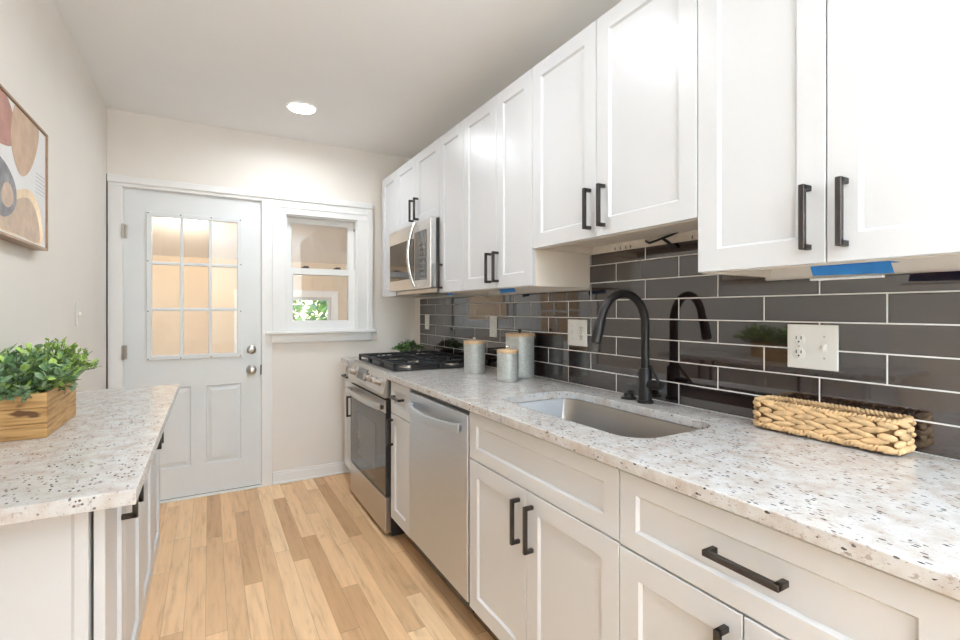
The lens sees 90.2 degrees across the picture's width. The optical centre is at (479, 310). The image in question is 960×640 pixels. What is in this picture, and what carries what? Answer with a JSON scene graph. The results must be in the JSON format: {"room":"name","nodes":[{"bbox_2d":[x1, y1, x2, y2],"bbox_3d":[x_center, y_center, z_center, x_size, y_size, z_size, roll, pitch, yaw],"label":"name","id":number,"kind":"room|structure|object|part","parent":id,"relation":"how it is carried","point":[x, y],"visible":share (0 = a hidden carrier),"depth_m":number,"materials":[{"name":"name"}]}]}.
{"room":"kitchen","nodes":[
{"label":"kitchen","id":0,"kind":"room"},
{"bbox_2d":[0,0,106,390],"bbox_3d":[-0.640,-0.003,-0.120,0.120,2.517,7.060,0,0,-29],"label":"wall","id":1,"kind":"structure","parent":0,"point":[42,68],"depth_m":2.05,"materials":[{"name":"beige paint"}]},
{"bbox_2d":[0,84,47,250],"bbox_3d":[-1.429,-0.431,1.439,0.039,0.426,0.712,0,0,-29],"label":"framed picture","id":2,"kind":"object","parent":1,"relation":"attached to","point":[23,143],"visible":1,"depth_m":1.53,"materials":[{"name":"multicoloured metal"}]},
{"bbox_2d":[76,302,81,326],"bbox_3d":[-1.938,0.019,2.316,0.016,0.116,0.076,0,0,-29],"label":"wall switch","id":3,"kind":"object","parent":1,"relation":"attached to","point":[78,304],"visible":1,"depth_m":2.31,"materials":[{"name":"white plastic"}]},
{"bbox_2d":[106,174,107,388],"bbox_3d":[-2.310,0.205,2.964,0.005,2.100,0.014,0,0,-29],"label":"trim","id":4,"kind":"structure","parent":1,"relation":"attached to","point":[106,174],"depth_m":2.96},
{"bbox_2d":[152,217,345,263],"bbox_3d":[-1.946,-0.888,4.460,4.200,0.754,1.920,0,0,-29],"label":"ceiling","id":5,"kind":"structure","parent":0,"point":[310,244],"depth_m":4.75,"materials":[{"name":"beige paint"}]},
{"bbox_2d":[164,218,204,223],"bbox_3d":[-2.525,-0.809,4.087,0.410,0.115,0.408,0,0,-29],"label":"light","id":6,"kind":"object","parent":5,"relation":"attached to","point":[186,221],"visible":0.28,"depth_m":4.06,"materials":[{"name":"white"}]},
{"bbox_2d":[152,255,346,355],"bbox_3d":[-2.394,0.325,5.252,4.200,1.860,0.100,0,0,-29],"label":"wall","id":7,"kind":"structure","parent":0,"point":[165,278],"depth_m":4.92,"materials":[{"name":"beige paint"}]},
{"bbox_2d":[193,259,223,353],"bbox_3d":[-2.507,0.365,5.127,2.582,1.780,0.006,0,0,-29],"label":"trim","id":8,"kind":"structure","parent":7,"relation":"attached to","point":[193,259],"depth_m":4.89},
{"bbox_2d":[234,289,337,351],"bbox_3d":[-2.132,0.278,5.331,1.085,1.005,0.020,0,0,-29],"label":"trim","id":9,"kind":"structure","parent":7,"relation":"attached to","point":[333,295],"depth_m":5.45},
{"bbox_2d":[293,298,330,319],"bbox_3d":[-2.156,0.278,5.375,0.935,0.855,0.040,0,0,-29],"label":"window","id":10,"kind":"structure","parent":7,"relation":"in","point":[328,300],"depth_m":5.57,"materials":[{"name":"white paint"}]},
{"bbox_2d":[107,108,414,471],"bbox_3d":[-1.469,-0.003,3.546,2.285,2.517,0.140,0,0,-29],"label":"wall","id":11,"kind":"structure","parent":0,"point":[308,385],"depth_m":3.53,"materials":[{"name":"beige paint"}]},
{"bbox_2d":[107,173,273,503],"bbox_3d":[-1.924,0.201,3.248,0.954,2.108,0.132,0,0,-29],"label":"trim","id":12,"kind":"structure","parent":11,"relation":"attached to","point":[117,183],"depth_m":3.21,"materials":[{"name":"white paint"}]},
{"bbox_2d":[121,188,261,500],"bbox_3d":[-1.905,0.234,3.208,0.803,2.018,0.112,0,0,-29],"label":"door","id":13,"kind":"structure","parent":11,"relation":"in","point":[212,443],"depth_m":3.23,"materials":[{"name":"grey paint"}]},
{"bbox_3d":[-1.910,-0.157,3.221,0.556,0.965,0.024,0,0,-29],"label":"glazing frame","id":14,"kind":"part","parent":13,"relation":"part of","materials":[{"name":"grey paint"}]},
{"bbox_3d":[-1.601,0.417,3.356,0.066,0.066,0.070,0,0,-29],"label":"knob","id":15,"kind":"part","parent":13,"relation":"part of","materials":[{"name":"silver metal"}]},
{"bbox_2d":[272,461,349,484],"bbox_3d":[-1.015,1.210,3.709,1.095,0.090,0.024,0,0,-29],"label":"baseboard","id":16,"kind":"structure","parent":11,"relation":"attached to","point":[305,473],"depth_m":3.56,"materials":[{"name":"white paint"}]},
{"bbox_2d":[265,193,376,342],"bbox_3d":[-1.211,-0.305,3.661,0.805,1.080,0.195,0,0,-29],"label":"trim","id":17,"kind":"structure","parent":11,"relation":"attached to","point":[360,214],"depth_m":3.62,"materials":[{"name":"white paint"}]},
{"bbox_2d":[287,217,354,328],"bbox_3d":[-1.221,-0.277,3.674,0.510,0.831,0.072,0,0,-29],"label":"window","id":18,"kind":"structure","parent":11,"relation":"in","point":[349,272],"depth_m":3.66,"materials":[{"name":"white paint"}]},
{"bbox_2d":[139,473,493,639],"bbox_3d":[0.303,1.305,0.412,2.285,0.100,7.060,0,0,-29],"label":"floor","id":19,"kind":"structure","parent":0,"point":[304,559],"depth_m":2.25,"materials":[{"name":"brown wood"}]},
{"bbox_2d":[0,484,143,639],"bbox_3d":[-1.074,0.813,1.178,0.399,0.882,0.623,0,0,-29],"label":"base cabinet","id":20,"kind":"object","parent":19,"relation":"on","point":[76,576],"visible":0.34,"depth_m":0.96,"materials":[{"name":"white paint"}]},
{"bbox_3d":[-0.949,0.813,0.898,0.339,0.880,0.014,0,0,-29],"label":"panel","id":21,"kind":"part","parent":20,"relation":"part of","materials":[{"name":"white paint"}]},
{"bbox_3d":[-0.859,0.699,1.115,0.019,0.632,0.271,0,0,-29],"label":"door","id":22,"kind":"part","parent":20,"relation":"part of","materials":[{"name":"white paint"}]},
{"bbox_3d":[-0.874,0.447,1.195,0.034,0.143,0.012,0,0,-29],"label":"handle","id":23,"kind":"part","parent":20,"relation":"part of","materials":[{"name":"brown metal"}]},
{"bbox_3d":[-1.009,0.699,1.380,0.019,0.632,0.333,0,0,-29],"label":"door","id":24,"kind":"part","parent":20,"relation":"part of","materials":[{"name":"white paint"}]},
{"bbox_3d":[-0.931,0.447,1.295,0.034,0.143,0.012,0,0,-29],"label":"handle","id":25,"kind":"part","parent":20,"relation":"part of","materials":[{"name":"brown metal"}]},
{"bbox_2d":[141,431,163,625],"bbox_3d":[-1.391,0.813,1.738,0.399,0.882,0.663,0,0,-29],"label":"base cabinet","id":26,"kind":"object","parent":19,"relation":"on","point":[150,507],"visible":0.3,"depth_m":1.77,"materials":[{"name":"white paint"}]},
{"bbox_2d":[0,384,178,525],"bbox_3d":[-1.212,0.356,1.457,0.433,0.030,1.494,0,0,-29],"label":"countertop","id":27,"kind":"structure","parent":26,"relation":"on","point":[101,458],"depth_m":1.09,"materials":[{"name":"white stone"}]},
{"bbox_2d":[0,336,102,441],"bbox_3d":[-1.329,0.211,1.425,0.297,0.258,0.571,0,0,-29],"label":"planter box","id":28,"kind":"object","parent":27,"relation":"on","point":[38,388],"visible":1,"depth_m":1.29,"materials":[{"name":"brown wood"}]},
{"bbox_3d":[-1.174,0.699,1.671,0.019,0.632,0.329,0,0,-29],"label":"door","id":29,"kind":"part","parent":26,"relation":"part of","materials":[{"name":"white paint"}]},
{"bbox_3d":[-1.337,0.699,1.960,0.019,0.632,0.329,0,0,-29],"label":"door","id":30,"kind":"part","parent":26,"relation":"part of","materials":[{"name":"white paint"}]},
{"bbox_3d":[-1.209,0.447,1.786,0.034,0.143,0.012,0,0,-29],"label":"handle","id":31,"kind":"part","parent":26,"relation":"part of","materials":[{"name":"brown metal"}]},
{"bbox_2d":[341,363,352,468],"bbox_3d":[-0.672,0.813,3.537,0.665,0.882,0.219,0,0,-29],"label":"base cabinet","id":32,"kind":"object","parent":19,"relation":"on","point":[347,382],"visible":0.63,"depth_m":3.42,"materials":[{"name":"white paint"}]},
{"bbox_3d":[-0.924,0.838,3.395,0.019,0.565,0.217,0,0,-29],"label":"door","id":33,"kind":"part","parent":32,"relation":"part of","materials":[{"name":"white paint"}]},
{"bbox_3d":[-0.910,0.665,3.317,0.034,0.143,0.012,0,0,-29],"label":"handle","id":34,"kind":"part","parent":32,"relation":"part of","materials":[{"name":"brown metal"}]},
{"bbox_3d":[-0.924,0.467,3.395,0.019,0.169,0.217,0,0,-29],"label":"drawer","id":35,"kind":"part","parent":32,"relation":"part of","materials":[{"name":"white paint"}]},
{"bbox_2d":[341,353,423,364],"bbox_3d":[-0.672,0.356,3.538,0.648,0.030,0.229,0,0,-29],"label":"countertop","id":36,"kind":"structure","parent":32,"relation":"on","point":[348,360],"depth_m":3.40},
{"bbox_2d":[390,338,426,353],"bbox_3d":[-0.539,0.275,3.616,0.281,0.131,0.191,0,0,-29],"label":"potted plant","id":37,"kind":"object","parent":36,"relation":"on","point":[408,346],"visible":0.94,"depth_m":3.59,"materials":[{"name":"green plant"}]},
{"bbox_2d":[345,350,463,535],"bbox_3d":[-0.448,0.776,3.091,0.697,0.958,0.758,0,0,-29],"label":"gas range","id":38,"kind":"object","parent":19,"relation":"on","point":[370,465],"visible":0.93,"depth_m":2.86,"materials":[{"name":"silver metal"}]},
{"bbox_3d":[-0.840,0.400,3.149,0.053,0.052,0.052,0,0,-29],"label":"knob","id":39,"kind":"part","parent":38,"relation":"part of","materials":[{"name":"silver metal"}]},
{"bbox_3d":[-0.728,0.533,2.933,0.056,0.032,0.698,0,0,-29],"label":"handle","id":40,"kind":"part","parent":38,"relation":"part of","materials":[{"name":"silver metal"}]},
{"bbox_3d":[-0.673,0.400,2.853,0.053,0.052,0.052,0,0,-29],"label":"knob","id":41,"kind":"part","parent":38,"relation":"part of","materials":[{"name":"silver metal"}]},
{"bbox_3d":[-0.689,1.127,2.955,0.033,0.196,0.750,0,0,-29],"label":"storage drawer","id":42,"kind":"part","parent":38,"relation":"part of","materials":[{"name":"silver metal"}]},
{"bbox_3d":[-0.689,0.409,2.955,0.061,0.143,0.758,0,0,-29],"label":"control panel","id":43,"kind":"part","parent":38,"relation":"part of","materials":[{"name":"silver metal"}]},
{"bbox_3d":[-0.686,0.759,2.956,0.028,0.528,0.750,0,0,-29],"label":"oven door","id":44,"kind":"part","parent":38,"relation":"part of","materials":[{"name":"silver metal"}]},
{"bbox_3d":[-0.629,0.400,2.775,0.053,0.052,0.052,0,0,-29],"label":"knob","id":45,"kind":"part","parent":38,"relation":"part of","materials":[{"name":"silver metal"}]},
{"bbox_3d":[-0.582,0.400,2.692,0.053,0.052,0.052,0,0,-29],"label":"knob","id":46,"kind":"part","parent":38,"relation":"part of","materials":[{"name":"silver metal"}]},
{"bbox_3d":[-0.428,0.328,2.850,0.112,0.016,0.112,0,0,-29],"label":"burner","id":47,"kind":"part","parent":38,"relation":"part of","materials":[{"name":"silver metal"}]},
{"bbox_2d":[354,360,463,372],"bbox_3d":[-0.415,0.348,3.109,0.618,0.016,0.758,0,0,-29],"label":"cooktop","id":48,"kind":"object","parent":38,"relation":"in","point":[371,366],"depth_m":2.87,"materials":[{"name":"silver metal"}]},
{"bbox_2d":[387,381,426,560],"bbox_3d":[-0.155,0.813,2.622,0.665,0.882,0.281,0,0,-29],"label":"base cabinet","id":49,"kind":"object","parent":19,"relation":"on","point":[400,394],"visible":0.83,"depth_m":2.48,"materials":[{"name":"white paint"}]},
{"bbox_3d":[-0.482,0.652,2.559,0.034,0.143,0.012,0,0,-29],"label":"handle","id":50,"kind":"part","parent":49,"relation":"part of","materials":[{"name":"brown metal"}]},
{"bbox_3d":[-0.433,0.455,2.472,0.034,0.012,0.143,0,0,-29],"label":"handle","id":51,"kind":"part","parent":49,"relation":"part of","materials":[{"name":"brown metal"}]},
{"bbox_3d":[-0.406,0.838,2.480,0.019,0.565,0.279,0,0,-29],"label":"door","id":52,"kind":"part","parent":49,"relation":"part of","materials":[{"name":"white paint"}]},
{"bbox_3d":[-0.406,0.467,2.480,0.019,0.169,0.279,0,0,-29],"label":"drawer","id":53,"kind":"part","parent":49,"relation":"part of","materials":[{"name":"white paint"}]},
{"bbox_2d":[408,389,488,632],"bbox_3d":[0.040,0.819,2.215,0.668,0.872,0.610,0,0,-29],"label":"dishwasher","id":54,"kind":"object","parent":19,"relation":"on","point":[439,429],"visible":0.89,"depth_m":2.01,"materials":[{"name":"silver metal"}]},
{"bbox_3d":[-0.224,0.460,2.066,0.062,0.046,0.520,0,0,-29],"label":"handle","id":55,"kind":"part","parent":54,"relation":"part of","materials":[{"name":"silver metal"}]},
{"bbox_3d":[-0.187,0.754,2.087,0.022,0.713,0.606,0,0,-29],"label":"door","id":56,"kind":"part","parent":54,"relation":"part of","materials":[{"name":"silver metal"}]},
{"bbox_2d":[470,398,621,639],"bbox_3d":[0.406,0.813,1.629,0.665,0.882,0.761,0,0,-29],"label":"base cabinet","id":57,"kind":"object","parent":19,"relation":"on","point":[545,543],"visible":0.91,"depth_m":1.44,"materials":[{"name":"white paint"}]},
{"bbox_3d":[0.059,0.840,1.656,0.019,0.560,0.371,0,0,-29],"label":"door","id":58,"kind":"part","parent":57,"relation":"part of","materials":[{"name":"white paint"}]},
{"bbox_3d":[0.110,0.666,1.512,0.034,0.143,0.012,0,0,-29],"label":"handle","id":59,"kind":"part","parent":57,"relation":"part of","materials":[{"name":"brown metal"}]},
{"bbox_3d":[0.146,0.665,1.449,0.034,0.143,0.012,0,0,-29],"label":"handle","id":60,"kind":"part","parent":57,"relation":"part of","materials":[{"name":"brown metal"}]},
{"bbox_3d":[0.247,0.840,1.324,0.019,0.560,0.385,0,0,-29],"label":"door","id":61,"kind":"part","parent":57,"relation":"part of","materials":[{"name":"white paint"}]},
{"bbox_2d":[385,366,959,600],"bbox_3d":[0.520,0.356,1.429,0.648,0.030,3.075,0,0,-29],"label":"countertop","id":62,"kind":"structure","parent":57,"relation":"on","point":[899,516],"depth_m":1.02,"materials":[{"name":"white stone"}]},
{"bbox_2d":[464,337,485,373],"bbox_3d":[-0.029,0.242,2.616,0.120,0.197,0.120,0,0,-29],"label":"canister","id":63,"kind":"object","parent":62,"relation":"on","point":[474,350],"visible":1,"depth_m":2.56,"materials":[{"name":"metal"}]},
{"bbox_3d":[-0.029,0.173,2.616,0.120,0.016,0.120,0,0,-29],"label":"lid","id":64,"kind":"part","parent":63,"relation":"part of","materials":[{"name":"brown wood"}]},
{"bbox_2d":[497,345,518,381],"bbox_3d":[0.135,0.254,2.318,0.107,0.173,0.107,0,0,-29],"label":"canister","id":65,"kind":"object","parent":62,"relation":"on","point":[507,359],"visible":1,"depth_m":2.27,"materials":[{"name":"metal"}]},
{"bbox_3d":[0.135,0.197,2.318,0.107,0.016,0.107,0,0,-29],"label":"lid","id":66,"kind":"part","parent":65,"relation":"part of","materials":[{"name":"brown wood"}]},
{"bbox_2d":[505,329,534,378],"bbox_3d":[0.205,0.218,2.454,0.150,0.246,0.150,0,0,-29],"label":"canister","id":67,"kind":"object","parent":62,"relation":"on","point":[522,341],"visible":0.83,"depth_m":2.39,"materials":[{"name":"metal"}]},
{"bbox_3d":[0.205,0.124,2.454,0.150,0.016,0.150,0,0,-29],"label":"lid","id":68,"kind":"part","parent":67,"relation":"part of","materials":[{"name":"brown wood"}]},
{"bbox_2d":[513,398,699,437],"bbox_3d":[0.391,0.468,1.648,0.402,0.192,0.759,0,0,-29],"label":"sink","id":69,"kind":"object","parent":62,"relation":"in","point":[603,418],"visible":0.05,"depth_m":1.79,"materials":[{"name":"silver metal"}]},
{"bbox_2d":[590,289,663,403],"bbox_3d":[0.525,0.132,1.702,0.273,0.417,0.102,0,0,-27],"label":"kitchen faucet","id":70,"kind":"object","parent":62,"relation":"on","point":[646,384],"visible":1,"depth_m":1.75,"materials":[{"name":"black metal"}]},
{"bbox_3d":[0.631,0.236,1.732,0.012,0.072,0.053,0,0,-20],"label":"lever","id":71,"kind":"part","parent":70,"relation":"part of","materials":[{"name":"black metal"}]},
{"bbox_2d":[621,389,636,399],"bbox_3d":[0.576,0.322,1.851,0.060,0.039,0.060,0,0,-29],"label":"cover","id":72,"kind":"object","parent":62,"relation":"on","point":[629,395],"visible":1,"depth_m":1.83,"materials":[{"name":"black metal"}]},
{"bbox_2d":[753,395,916,455],"bbox_3d":[0.919,0.295,1.272,0.114,0.085,0.354,0,0,-29],"label":"wicker basket","id":73,"kind":"object","parent":62,"relation":"on","point":[882,432],"visible":1,"depth_m":1.21,"materials":[{"name":"wicker"}]},
{"bbox_2d":[620,469,959,639],"bbox_3d":[0.744,0.813,1.032,0.665,0.882,0.609,0,0,-29],"label":"base cabinet","id":74,"kind":"object","parent":19,"relation":"on","point":[691,568],"visible":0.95,"depth_m":0.89,"materials":[{"name":"white paint"}]},
{"bbox_3d":[0.418,0.842,1.021,0.019,0.556,0.304,0,0,-29],"label":"door","id":75,"kind":"part","parent":74,"relation":"part of","materials":[{"name":"white paint"}]},
{"bbox_3d":[0.455,0.670,0.903,0.034,0.143,0.012,0,0,-29],"label":"handle","id":76,"kind":"part","parent":74,"relation":"part of","materials":[{"name":"brown metal"}]},
{"bbox_3d":[0.475,0.465,0.866,0.034,0.012,0.143,0,0,-29],"label":"handle","id":77,"kind":"part","parent":74,"relation":"part of","materials":[{"name":"brown metal"}]},
{"bbox_3d":[0.568,0.842,0.756,0.019,0.556,0.300,0,0,-29],"label":"door","id":78,"kind":"part","parent":74,"relation":"part of","materials":[{"name":"white paint"}]},
{"bbox_2d":[53,0,621,158],"bbox_3d":[0.303,-1.312,0.412,2.285,0.100,7.060,0,0,-29],"label":"ceiling","id":79,"kind":"structure","parent":0,"point":[389,77],"depth_m":2.38,"materials":[{"name":"white paint"}]},
{"bbox_2d":[287,102,316,113],"bbox_3d":[-1.110,-1.258,2.979,0.176,0.006,0.176,0,0,-29],"label":"recessed light","id":80,"kind":"object","parent":79,"relation":"in","point":[300,107],"visible":1,"depth_m":2.97,"materials":[{"name":"white paint"}]},
{"bbox_2d":[415,255,959,460],"bbox_3d":[1.245,-0.003,0.945,0.120,2.517,7.060,0,0,-29],"label":"wall","id":81,"kind":"structure","parent":0,"point":[942,263],"depth_m":1.38,"materials":[{"name":"beige paint"}]},
{"bbox_2d":[382,171,437,297],"bbox_3d":[-0.537,-0.554,3.646,0.324,0.905,0.323,0,0,-29],"label":"upper cabinet","id":82,"kind":"object","parent":81,"relation":"attached to","point":[389,183],"visible":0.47,"depth_m":3.62,"materials":[{"name":"white paint"}]},
{"bbox_3d":[-0.670,-0.555,3.570,0.019,0.902,0.321,0,0,-29],"label":"door","id":83,"kind":"part","parent":82,"relation":"part of","materials":[{"name":"white paint"}]},
{"bbox_2d":[396,138,439,230],"bbox_3d":[-0.291,-0.776,3.176,0.358,0.462,0.735,0,0,-29],"label":"upper cabinet","id":84,"kind":"object","parent":81,"relation":"attached to","point":[418,179],"visible":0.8,"depth_m":3.05,"materials":[{"name":"white paint"}]},
{"bbox_3d":[-0.499,-0.776,3.268,0.019,0.459,0.368,0,0,-29],"label":"door","id":85,"kind":"part","parent":84,"relation":"part of","materials":[{"name":"white paint"}]},
{"bbox_3d":[-0.451,-0.650,3.128,0.034,0.143,0.012,0,0,-29],"label":"handle","id":86,"kind":"part","parent":84,"relation":"part of","materials":[{"name":"brown metal"}]},
{"bbox_3d":[-0.412,-0.650,3.059,0.034,0.143,0.012,0,0,-29],"label":"handle","id":87,"kind":"part","parent":84,"relation":"part of","materials":[{"name":"brown metal"}]},
{"bbox_3d":[-0.318,-0.776,2.947,0.019,0.459,0.362,0,0,-29],"label":"door","id":88,"kind":"part","parent":84,"relation":"part of","materials":[{"name":"white paint"}]},
{"bbox_2d":[389,217,467,295],"bbox_3d":[-0.329,-0.325,3.155,0.443,0.435,0.728,0,0,-29],"label":"microwave","id":89,"kind":"object","parent":84,"relation":"attached to","point":[414,249],"visible":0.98,"depth_m":2.93,"materials":[{"name":"silver metal"}]},
{"bbox_3d":[-0.421,-0.342,2.933,0.064,0.401,0.022,0,0,-29],"label":"handle","id":90,"kind":"part","parent":89,"relation":"part of","materials":[{"name":"metal"}]},
{"bbox_3d":[-0.448,-0.336,3.087,0.040,0.411,0.728,0,0,-29],"label":"door","id":91,"kind":"part","parent":89,"relation":"part of","materials":[{"name":"silver metal"}]},
{"bbox_3d":[-0.361,-0.332,2.889,0.002,0.295,0.186,0,0,-29],"label":"control panel","id":92,"kind":"part","parent":89,"relation":"part of","materials":[{"name":"silver metal"}]},
{"bbox_2d":[425,314,429,328],"bbox_3d":[-0.417,0.089,3.728,0.018,0.117,0.080,0,0,-29],"label":"wall switch","id":93,"kind":"object","parent":81,"relation":"attached to","point":[427,316],"visible":1,"depth_m":3.72,"materials":[{"name":"white plastic"}]},
{"bbox_2d":[436,120,488,293],"bbox_3d":[-0.037,-0.554,2.725,0.358,0.905,0.298,0,0,-29],"label":"upper cabinet","id":94,"kind":"object","parent":81,"relation":"attached to","point":[451,142],"visible":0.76,"depth_m":2.66,"materials":[{"name":"white paint"}]},
{"bbox_3d":[-0.232,-0.197,2.741,0.034,0.143,0.012,0,0,-29],"label":"handle","id":95,"kind":"part","parent":94,"relation":"part of","materials":[{"name":"brown metal"}]},
{"bbox_3d":[-0.155,-0.555,2.659,0.019,0.902,0.296,0,0,-29],"label":"door","id":96,"kind":"part","parent":94,"relation":"part of","materials":[{"name":"white paint"}]},
{"bbox_2d":[490,316,496,336],"bbox_3d":[0.074,0.097,2.859,0.018,0.124,0.080,0,0,-29],"label":"wall switch","id":97,"kind":"object","parent":81,"relation":"attached to","point":[493,319],"visible":1,"depth_m":2.85,"materials":[{"name":"white plastic"}]},
{"bbox_2d":[463,69,590,291],"bbox_3d":[0.190,-0.554,2.325,0.358,0.905,0.619,0,0,-29],"label":"upper cabinet","id":98,"kind":"object","parent":81,"relation":"attached to","point":[498,253],"visible":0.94,"depth_m":2.18,"materials":[{"name":"white paint"}]},
{"bbox_3d":[0.001,-0.555,2.383,0.019,0.902,0.331,0,0,-29],"label":"door","id":99,"kind":"part","parent":98,"relation":"part of","materials":[{"name":"white paint"}]},
{"bbox_3d":[0.036,-0.201,2.266,0.034,0.143,0.012,0,0,-29],"label":"handle","id":100,"kind":"part","parent":98,"relation":"part of","materials":[{"name":"brown metal"}]},
{"bbox_3d":[0.069,-0.201,2.208,0.034,0.143,0.012,0,0,-29],"label":"handle","id":101,"kind":"part","parent":98,"relation":"part of","materials":[{"name":"brown metal"}]},
{"bbox_2d":[500,288,515,292],"bbox_3d":[0.128,-0.092,2.217,0.004,0.020,0.135,0,0,-29],"label":"tape","id":102,"kind":"object","parent":98,"relation":"attached to","point":[508,290],"visible":1,"depth_m":2.22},
{"bbox_3d":[0.153,-0.555,2.113,0.019,0.902,0.283,0,0,-29],"label":"door","id":103,"kind":"part","parent":98,"relation":"part of","materials":[{"name":"white paint"}]},
{"bbox_2d":[568,319,586,346],"bbox_3d":[0.444,0.103,2.205,0.018,0.121,0.130,0,0,-29],"label":"wall outlet","id":104,"kind":"object","parent":81,"relation":"attached to","point":[577,329],"visible":1,"depth_m":2.20,"materials":[{"name":"white plastic"}]},
{"bbox_2d":[579,334,583,340],"bbox_3d":[0.462,0.123,2.178,0.002,0.033,0.033,0,0,-29],"label":"receptacle","id":105,"kind":"object","parent":104,"relation":"attached to","point":[581,336],"depth_m":2.18,"materials":[{"name":"white plastic"}]},
{"bbox_2d":[579,325,583,331],"bbox_3d":[0.462,0.083,2.178,0.002,0.033,0.033,0,0,-29],"label":"receptacle","id":106,"kind":"object","parent":104,"relation":"attached to","point":[581,327],"depth_m":2.18,"materials":[{"name":"white plastic"}]},
{"bbox_2d":[532,0,697,253],"bbox_3d":[0.532,-0.630,1.719,0.358,0.754,0.771,0,0,-29],"label":"upper cabinet","id":107,"kind":"object","parent":81,"relation":"attached to","point":[615,106],"visible":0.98,"depth_m":1.58,"materials":[{"name":"white paint"}]},
{"bbox_3d":[0.317,-0.630,1.825,0.019,0.751,0.374,0,0,-29],"label":"door","id":108,"kind":"part","parent":107,"relation":"part of","materials":[{"name":"white paint"}]},
{"bbox_3d":[0.373,-0.355,1.672,0.034,0.143,0.012,0,0,-29],"label":"handle","id":109,"kind":"part","parent":107,"relation":"part of","materials":[{"name":"brown metal"}]},
{"bbox_3d":[0.406,-0.355,1.612,0.034,0.143,0.012,0,0,-29],"label":"handle","id":110,"kind":"part","parent":107,"relation":"part of","materials":[{"name":"brown metal"}]},
{"bbox_3d":[0.507,-0.630,1.488,0.019,0.751,0.392,0,0,-29],"label":"door","id":111,"kind":"part","parent":107,"relation":"part of","materials":[{"name":"white paint"}]},
{"bbox_2d":[645,232,677,246],"bbox_3d":[0.672,-0.258,1.791,0.028,0.058,0.159,0,0,-26],"label":"loose wire","id":112,"kind":"object","parent":107,"relation":"hanging from","point":[664,239],"visible":0.96,"depth_m":1.76,"materials":[{"name":"black metal"}]},
{"bbox_2d":[591,230,697,254],"bbox_3d":[0.687,-0.306,1.807,0.004,0.118,0.768,0,0,-29],"label":"trim","id":113,"kind":"structure","parent":81,"relation":"attached to","point":[685,236],"depth_m":1.88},
{"bbox_2d":[420,240,959,460],"bbox_3d":[0.578,0.047,1.995,0.008,0.588,4.304,0,0,-29],"label":"backsplash","id":114,"kind":"structure","parent":81,"relation":"attached to","point":[719,343],"depth_m":1.56,"materials":[{"name":"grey tile"}]},
{"bbox_2d":[788,324,838,371],"bbox_3d":[0.930,0.103,1.345,0.018,0.125,0.130,0,0,-29],"label":"wall outlet","id":115,"kind":"object","parent":81,"relation":"attached to","point":[816,347],"visible":1,"depth_m":1.34,"materials":[{"name":"white plastic"}]},
{"bbox_2d":[793,347,804,358],"bbox_3d":[0.916,0.123,1.374,0.002,0.033,0.033,0,0,-29],"label":"receptacle","id":116,"kind":"object","parent":115,"relation":"attached to","point":[798,352],"depth_m":1.37,"materials":[{"name":"white plastic"}]},
{"bbox_2d":[793,334,804,344],"bbox_3d":[0.916,0.083,1.374,0.002,0.033,0.033,0,0,-29],"label":"receptacle","id":117,"kind":"object","parent":115,"relation":"attached to","point":[798,339],"depth_m":1.37,"materials":[{"name":"white plastic"}]},
{"bbox_2d":[698,0,959,276],"bbox_3d":[0.875,-0.554,1.113,0.358,0.905,0.621,0,0,-29],"label":"upper cabinet","id":118,"kind":"object","parent":81,"relation":"attached to","point":[829,130],"visible":1,"depth_m":1.04,"materials":[{"name":"white paint"}]},
{"bbox_3d":[0.681,-0.555,1.179,0.019,0.902,0.312,0,0,-29],"label":"door","id":119,"kind":"part","parent":118,"relation":"part of","materials":[{"name":"white paint"}]},
{"bbox_3d":[0.719,-0.206,1.059,0.034,0.143,0.012,0,0,-29],"label":"handle","id":120,"kind":"part","parent":118,"relation":"part of","materials":[{"name":"brown metal"}]},
{"bbox_3d":[0.754,-0.206,0.997,0.034,0.143,0.012,0,0,-29],"label":"handle","id":121,"kind":"part","parent":118,"relation":"part of","materials":[{"name":"brown metal"}]},
{"bbox_2d":[810,261,896,280],"bbox_3d":[0.822,-0.086,1.059,0.047,0.032,0.164,0,0,-29],"label":"tape","id":122,"kind":"object","parent":118,"relation":"attached to","point":[881,266],"depth_m":1.04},
{"bbox_3d":[0.818,-0.072,1.071,0.014,0.005,0.140,0,0,-29],"label":"plastic strip","id":123,"kind":"part","parent":122,"relation":"part of","materials":[{"name":"white plastic"}]},
{"bbox_3d":[0.834,-0.555,0.909,0.019,0.902,0.304,0,0,-29],"label":"door","id":124,"kind":"part","parent":118,"relation":"part of","materials":[{"name":"white paint"}]},
{"label":"outside","id":125,"kind":"structure","parent":0,"visible":0},
{"bbox_3d":[-6.019,1.630,12.680,26.000,0.050,16.000,0,0,-29],"label":"ground","id":126,"kind":"structure","parent":125,"visible":0},
{"bbox_2d":[293,300,326,319],"bbox_3d":[-3.347,-0.025,7.983,2.390,3.270,1.450,0,0,-29],"label":"tree","id":127,"kind":"object","parent":126,"relation":"on","point":[321,306],"visible":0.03,"depth_m":7.92,"materials":[{"name":"green plant"}]}
]}

